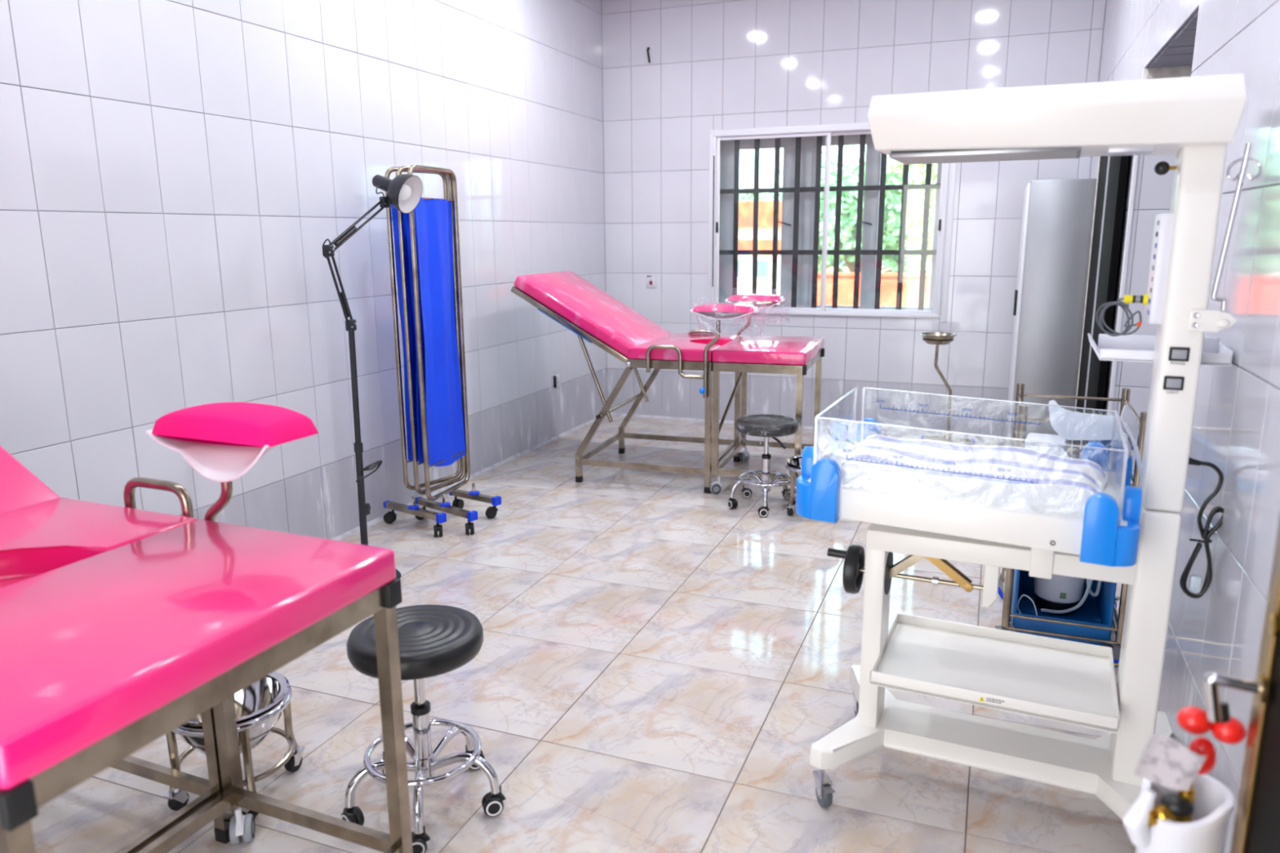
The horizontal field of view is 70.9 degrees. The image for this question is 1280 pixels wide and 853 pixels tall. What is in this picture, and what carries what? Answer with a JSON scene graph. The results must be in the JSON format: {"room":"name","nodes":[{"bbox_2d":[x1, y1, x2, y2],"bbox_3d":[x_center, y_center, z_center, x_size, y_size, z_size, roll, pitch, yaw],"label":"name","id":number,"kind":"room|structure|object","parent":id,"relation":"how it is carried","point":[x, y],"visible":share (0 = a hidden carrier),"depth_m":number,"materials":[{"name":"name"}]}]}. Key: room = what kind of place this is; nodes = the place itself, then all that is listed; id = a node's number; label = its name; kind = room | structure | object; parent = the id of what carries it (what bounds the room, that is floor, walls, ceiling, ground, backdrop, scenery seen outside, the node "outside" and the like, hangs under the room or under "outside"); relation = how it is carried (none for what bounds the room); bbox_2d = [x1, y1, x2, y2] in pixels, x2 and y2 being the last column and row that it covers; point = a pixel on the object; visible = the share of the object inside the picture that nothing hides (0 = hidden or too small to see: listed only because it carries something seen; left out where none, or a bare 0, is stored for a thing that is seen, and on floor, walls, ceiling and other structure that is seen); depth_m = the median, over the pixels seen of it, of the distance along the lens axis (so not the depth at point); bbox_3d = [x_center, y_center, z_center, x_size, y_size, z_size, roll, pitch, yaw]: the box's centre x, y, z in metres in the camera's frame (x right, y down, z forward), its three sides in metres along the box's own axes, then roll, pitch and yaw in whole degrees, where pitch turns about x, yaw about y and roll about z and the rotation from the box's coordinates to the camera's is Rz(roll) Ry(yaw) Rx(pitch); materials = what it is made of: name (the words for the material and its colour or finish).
{"room":"hospital room","nodes":[
{"label":"hospital room","id":0,"kind":"room"},
{"bbox_2d":[0,0,607,539],"bbox_3d":[-1.730,-0.976,4.143,0.251,3.620,7.750,4,13,21],"label":"wall","id":1,"kind":"structure","parent":0,"point":[175,175],"depth_m":4.04,"materials":[{"name":"tile"}]},
{"bbox_2d":[330,414,606,540],"bbox_3d":[-1.606,0.604,4.406,0.018,0.018,7.300,4,13,21],"label":"baseboard","id":2,"kind":"structure","parent":1,"relation":"attached to","point":[381,517],"depth_m":5.87,"materials":[{"name":"grey tile"}]},
{"bbox_2d":[553,374,559,387],"bbox_3d":[-0.624,-0.343,6.768,0.016,0.088,0.088,4,13,21],"label":"wall socket","id":3,"kind":"object","parent":1,"relation":"attached to","point":[556,378],"visible":1,"depth_m":6.74,"materials":[{"name":"white plastic"}]},
{"bbox_2d":[31,414,1136,852],"bbox_3d":[0.688,0.876,3.572,5.420,0.201,7.750,4,13,21],"label":"floor","id":4,"kind":"structure","parent":0,"point":[660,664],"depth_m":2.98,"materials":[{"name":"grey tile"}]},
{"bbox_2d":[0,402,413,852],"bbox_3d":[-1.515,0.488,1.944,1.852,1.269,1.068,5,13,23],"label":"bed","id":5,"kind":"object","parent":4,"relation":"on","point":[121,627],"visible":1,"depth_m":1.77,"materials":[{"name":"leather"}]},
{"bbox_2d":[161,671,305,817],"bbox_3d":[-1.122,0.871,2.484,0.324,0.288,0.324,1,12,7],"label":"basin","id":6,"kind":"object","parent":4,"relation":"on","point":[259,706],"visible":0.52,"depth_m":2.42,"materials":[{"name":"silver metal"}]},
{"bbox_2d":[322,173,422,578],"bbox_3d":[-1.181,-0.207,3.977,0.300,1.776,0.579,4,13,21],"label":"floor lamp","id":7,"kind":"object","parent":4,"relation":"on","point":[404,192],"visible":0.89,"depth_m":3.90,"materials":[{"name":"black metal"}]},
{"bbox_2d":[340,604,506,852],"bbox_3d":[-0.561,0.773,2.380,0.408,0.516,0.442,2,12,9],"label":"round stool","id":8,"kind":"object","parent":4,"relation":"on","point":[434,640],"visible":0.78,"depth_m":2.33,"materials":[{"name":"black leather"}]},
{"bbox_2d":[382,164,501,536],"bbox_3d":[-1.030,-0.391,4.666,0.562,1.846,0.472,8,15,36],"label":"folding screen","id":9,"kind":"object","parent":4,"relation":"on","point":[427,237],"visible":0.99,"depth_m":4.66,"materials":[{"name":"fabric"}]},
{"bbox_2d":[510,270,824,494],"bbox_3d":[0.205,-0.326,5.707,1.823,1.269,1.145,4,13,18],"label":"bed","id":10,"kind":"object","parent":4,"relation":"on","point":[596,317],"visible":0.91,"depth_m":5.44,"materials":[{"name":"leather"}]},
{"bbox_2d":[727,413,798,517],"bbox_3d":[0.719,0.202,5.034,0.418,0.510,0.442,6,13,26],"label":"round stool","id":11,"kind":"object","parent":4,"relation":"on","point":[765,425],"visible":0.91,"depth_m":4.98,"materials":[{"name":"black leather"}]},
{"bbox_2d":[784,454,831,515],"bbox_3d":[0.956,0.330,4.956,0.324,0.288,0.324,3,12,15],"label":"basin","id":12,"kind":"object","parent":4,"relation":"on","point":[793,464],"visible":0.31,"depth_m":4.89,"materials":[{"name":"silver metal"}]},
{"bbox_2d":[920,332,975,444],"bbox_3d":[2.147,-0.234,6.282,0.413,0.823,0.361,4,13,21],"label":"stand","id":13,"kind":"object","parent":4,"relation":"on","point":[931,338],"visible":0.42,"depth_m":6.26,"materials":[{"name":"metal"}]},
{"bbox_2d":[795,73,1262,819],"bbox_3d":[0.943,0.115,2.294,0.982,1.817,0.682,5,13,24],"label":"infant warmer","id":14,"kind":"object","parent":4,"relation":"on","point":[1126,534],"visible":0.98,"depth_m":2.15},
{"bbox_2d":[806,440,1127,555],"bbox_3d":[0.852,0.171,2.356,0.730,0.101,0.524,5,13,24],"label":"tray","id":15,"kind":"object","parent":14,"relation":"on","point":[829,502],"depth_m":2.14,"materials":[{"name":"white"}]},
{"bbox_2d":[838,434,1107,517],"bbox_3d":[0.853,0.111,2.339,0.666,0.072,0.458,5,13,24],"label":"mattress","id":16,"kind":"object","parent":14,"relation":"on","point":[1064,486],"visible":0.95,"depth_m":2.24,"materials":[{"name":"white fabric"}]},
{"bbox_2d":[869,613,1119,733],"bbox_3d":[0.948,0.640,2.412,0.578,0.037,0.410,5,13,24],"label":"shelf","id":17,"kind":"object","parent":14,"relation":"attached to","point":[1050,678],"depth_m":2.40,"materials":[{"name":"white"}]},
{"bbox_2d":[867,73,1246,164],"bbox_3d":[0.941,-0.700,2.099,0.764,0.142,0.406,4,13,21],"label":"hood","id":18,"kind":"object","parent":14,"relation":"attached to","point":[1198,116],"depth_m":1.94,"materials":[{"name":"white metal"}]},
{"bbox_2d":[1048,400,1141,487],"bbox_3d":[1.228,0.097,2.370,0.151,0.322,0.298,-3,12,-14],"label":"plastic sheet","id":19,"kind":"object","parent":14,"relation":"hanging from","point":[1068,424],"visible":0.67,"depth_m":2.42,"materials":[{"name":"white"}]},
{"bbox_2d":[1087,333,1233,366],"bbox_3d":[1.281,-0.193,2.237,0.302,0.045,0.210,5,13,24],"label":"tray","id":20,"kind":"object","parent":14,"relation":"on","point":[1129,348],"depth_m":2.23,"materials":[{"name":"white plastic"}]},
{"bbox_2d":[1163,375,1184,390],"bbox_3d":[1.198,-0.097,2.019,0.039,0.031,0.005,5,13,24],"label":"switch","id":21,"kind":"object","parent":14,"relation":"attached to","point":[1170,382],"depth_m":2.01,"materials":[{"name":"black"}]},
{"bbox_2d":[1168,346,1190,361],"bbox_3d":[1.201,-0.161,2.004,0.039,0.031,0.005,5,13,24],"label":"switch","id":22,"kind":"object","parent":14,"relation":"attached to","point":[1175,353],"depth_m":2.00,"materials":[{"name":"black"}]},
{"bbox_2d":[1179,457,1223,598],"bbox_3d":[1.332,0.247,2.136,0.112,0.350,0.045,5,13,24],"label":"power cord","id":23,"kind":"object","parent":14,"relation":"hanging from","point":[1195,580],"visible":0.95,"depth_m":2.14,"materials":[{"name":"black plastic"}]},
{"bbox_2d":[1004,178,1096,457],"bbox_3d":[2.612,-0.632,5.787,0.405,1.800,0.980,4,13,21],"label":"tall cabinet","id":24,"kind":"object","parent":4,"relation":"on","point":[1056,224],"visible":0.77,"depth_m":5.30,"materials":[{"name":"white metal"}]},
{"bbox_2d":[995,382,1146,666],"bbox_3d":[1.604,0.338,3.390,0.493,0.914,0.570,4,13,21],"label":"trolley","id":25,"kind":"object","parent":4,"relation":"on","point":[1006,576],"visible":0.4,"depth_m":3.25,"materials":[{"name":"grey metal"}]},
{"bbox_2d":[1024,432,1066,452],"bbox_3d":[1.555,0.106,3.457,0.144,0.130,0.162,6,13,27],"label":"pack","id":26,"kind":"object","parent":25,"relation":"on","point":[1043,437],"visible":0.29,"depth_m":3.41,"materials":[{"name":"white plastic"}]},
{"bbox_2d":[1024,445,1069,457],"bbox_3d":[1.462,0.151,3.252,0.144,0.130,0.162,3,13,17],"label":"pack","id":27,"kind":"object","parent":25,"relation":"on","point":[1060,451],"visible":0.07,"depth_m":3.25,"materials":[{"name":"white plastic"}]},
{"bbox_2d":[1011,568,1116,645],"bbox_3d":[1.607,0.541,3.433,0.339,0.400,0.462,4,13,21],"label":"storage bin","id":28,"kind":"object","parent":25,"relation":"on","point":[1099,610],"visible":0.21,"depth_m":3.31,"materials":[{"name":"blue plastic"}]},
{"bbox_2d":[1017,594,1037,615],"bbox_3d":[1.460,0.689,3.346,0.109,0.125,0.013,4,13,19],"label":"wire","id":29,"kind":"object","parent":28,"relation":"in","point":[1021,596],"visible":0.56,"depth_m":3.34,"materials":[{"name":"white plastic"}]},
{"bbox_2d":[1034,573,1102,615],"bbox_3d":[1.637,0.546,3.481,0.224,0.350,0.244,-7,14,-28],"label":"machine","id":30,"kind":"object","parent":28,"relation":"in","point":[1060,595],"visible":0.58,"depth_m":3.44,"materials":[{"name":"white plastic"}]},
{"bbox_2d":[1088,438,1133,469],"bbox_3d":[1.670,0.124,3.214,0.124,0.194,0.272,4,13,21],"label":"storage bin","id":31,"kind":"object","parent":25,"relation":"on","point":[1117,444],"visible":0.04,"depth_m":3.31,"materials":[{"name":"plastic"}]},
{"bbox_2d":[1122,701,1247,852],"bbox_3d":[0.802,0.805,1.377,0.146,0.852,0.132,-9,15,-36],"label":"cylinder","id":32,"kind":"object","parent":4,"relation":"on","point":[1180,807],"visible":0.99,"depth_m":1.29,"materials":[{"name":"white paint"}]},
{"bbox_2d":[600,0,1106,439],"bbox_3d":[2.159,-1.524,6.583,5.174,3.420,0.251,4,13,21],"label":"wall","id":33,"kind":"structure","parent":0,"point":[714,64],"depth_m":6.72,"materials":[{"name":"tile"}]},
{"bbox_2d":[646,47,650,62],"bbox_3d":[0.064,-2.880,6.972,0.029,0.123,0.054,-2,12,-7],"label":"wall hook","id":34,"kind":"object","parent":33,"relation":"attached to","point":[647,48],"visible":1,"depth_m":6.96,"materials":[{"name":"black metal"}]},
{"bbox_2d":[646,275,656,288],"bbox_3d":[0.091,-1.180,7.342,0.086,0.097,0.015,4,13,21],"label":"wall switch","id":35,"kind":"object","parent":33,"relation":"attached to","point":[651,282],"visible":1,"depth_m":7.34,"materials":[{"name":"white plastic"}]},
{"bbox_2d":[609,412,1004,442],"bbox_3d":[1.379,0.011,7.082,3.570,0.020,0.020,4,13,21],"label":"baseboard","id":36,"kind":"structure","parent":33,"relation":"attached to","point":[611,413],"depth_m":7.07,"materials":[{"name":"grey tile"}]},
{"bbox_2d":[707,122,956,322],"bbox_3d":[1.428,-1.542,6.851,1.820,1.425,0.252,4,13,21],"label":"window","id":37,"kind":"structure","parent":33,"relation":"in","point":[802,145],"depth_m":6.86,"materials":[{"name":"white paint"}]},
{"bbox_2d":[1089,0,1279,852],"bbox_3d":[1.894,-0.700,2.722,0.424,3.420,7.304,4,13,21],"label":"wall","id":38,"kind":"structure","parent":0,"point":[1236,427],"depth_m":2.18,"materials":[{"name":"tile"}]},
{"bbox_2d":[1070,155,1128,458],"bbox_3d":[2.392,-0.581,4.713,0.044,2.128,1.045,4,13,21],"label":"door","id":39,"kind":"structure","parent":38,"relation":"in","point":[1112,171],"depth_m":4.51,"materials":[{"name":"black metal"}]},
{"bbox_2d":[1203,515,1279,852],"bbox_3d":[0.650,0.292,0.765,0.119,2.088,0.924,4,13,21],"label":"door","id":40,"kind":"structure","parent":38,"relation":"in","point":[1256,828],"depth_m":1.17,"materials":[{"name":"brown wood"}]},
{"label":"outside","id":41,"kind":"structure","parent":0,"visible":0},
{"bbox_2d":[742,266,931,304],"bbox_3d":[12.568,-5.638,40.009,80.000,0.400,69.700,4,13,21],"label":"ground","id":42,"kind":"structure","parent":41,"point":[912,269],"depth_m":67.09,"materials":[{"name":"soil"}]},
{"bbox_2d":[738,186,772,201],"bbox_3d":[7.494,-13.768,63.198,4.923,5.946,4.797,4,13,21],"label":"tree","id":43,"kind":"object","parent":42,"relation":"on","point":[742,197],"visible":0.09,"depth_m":61.93,"materials":[{"name":"green plant"}]},
{"bbox_2d":[737,200,821,295],"bbox_3d":[3.432,-8.102,41.330,9.900,4.000,8.200,4,13,21],"label":"house","id":44,"kind":"structure","parent":42,"relation":"on","point":[765,240],"depth_m":36.96,"materials":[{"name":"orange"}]},
{"bbox_2d":[768,150,858,244],"bbox_3d":[9.839,-11.564,49.600,5.744,7.259,6.011,4,13,21],"label":"tree","id":45,"kind":"object","parent":42,"relation":"on","point":[832,162],"visible":0.08,"depth_m":48.87,"materials":[{"name":"green plant"}]},
{"bbox_2d":[817,160,919,272],"bbox_3d":[6.077,-5.090,25.538,3.710,4.681,3.631,4,13,21],"label":"tree","id":46,"kind":"object","parent":42,"relation":"on","point":[891,242],"visible":0.34,"depth_m":24.53,"materials":[{"name":"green plant"}]},
{"bbox_2d":[817,271,931,307],"bbox_3d":[7.941,-2.042,17.751,10.150,1.900,0.280,4,13,21],"label":"wall","id":47,"kind":"structure","parent":42,"relation":"on","point":[910,291],"depth_m":18.61,"materials":[{"name":"orange paint"}]},
{"bbox_2d":[847,160,921,272],"bbox_3d":[12.060,-9.516,42.472,5.052,6.195,4.971,4,13,21],"label":"tree","id":48,"kind":"object","parent":42,"relation":"on","point":[911,176],"visible":0.02,"depth_m":41.91,"materials":[{"name":"green plant"}]},
{"bbox_2d":[862,156,937,272],"bbox_3d":[9.404,-6.621,29.935,4.059,5.789,4.062,4,13,21],"label":"tree","id":49,"kind":"object","parent":42,"relation":"on","point":[897,167],"visible":0.06,"depth_m":28.87,"materials":[{"name":"green plant"}]},
{"bbox_2d":[904,163,937,272],"bbox_3d":[8.328,-4.537,21.999,3.799,5.037,3.861,4,13,21],"label":"tree","id":50,"kind":"object","parent":42,"relation":"on","point":[913,214],"visible":0.12,"depth_m":22.03,"materials":[{"name":"green plant"}]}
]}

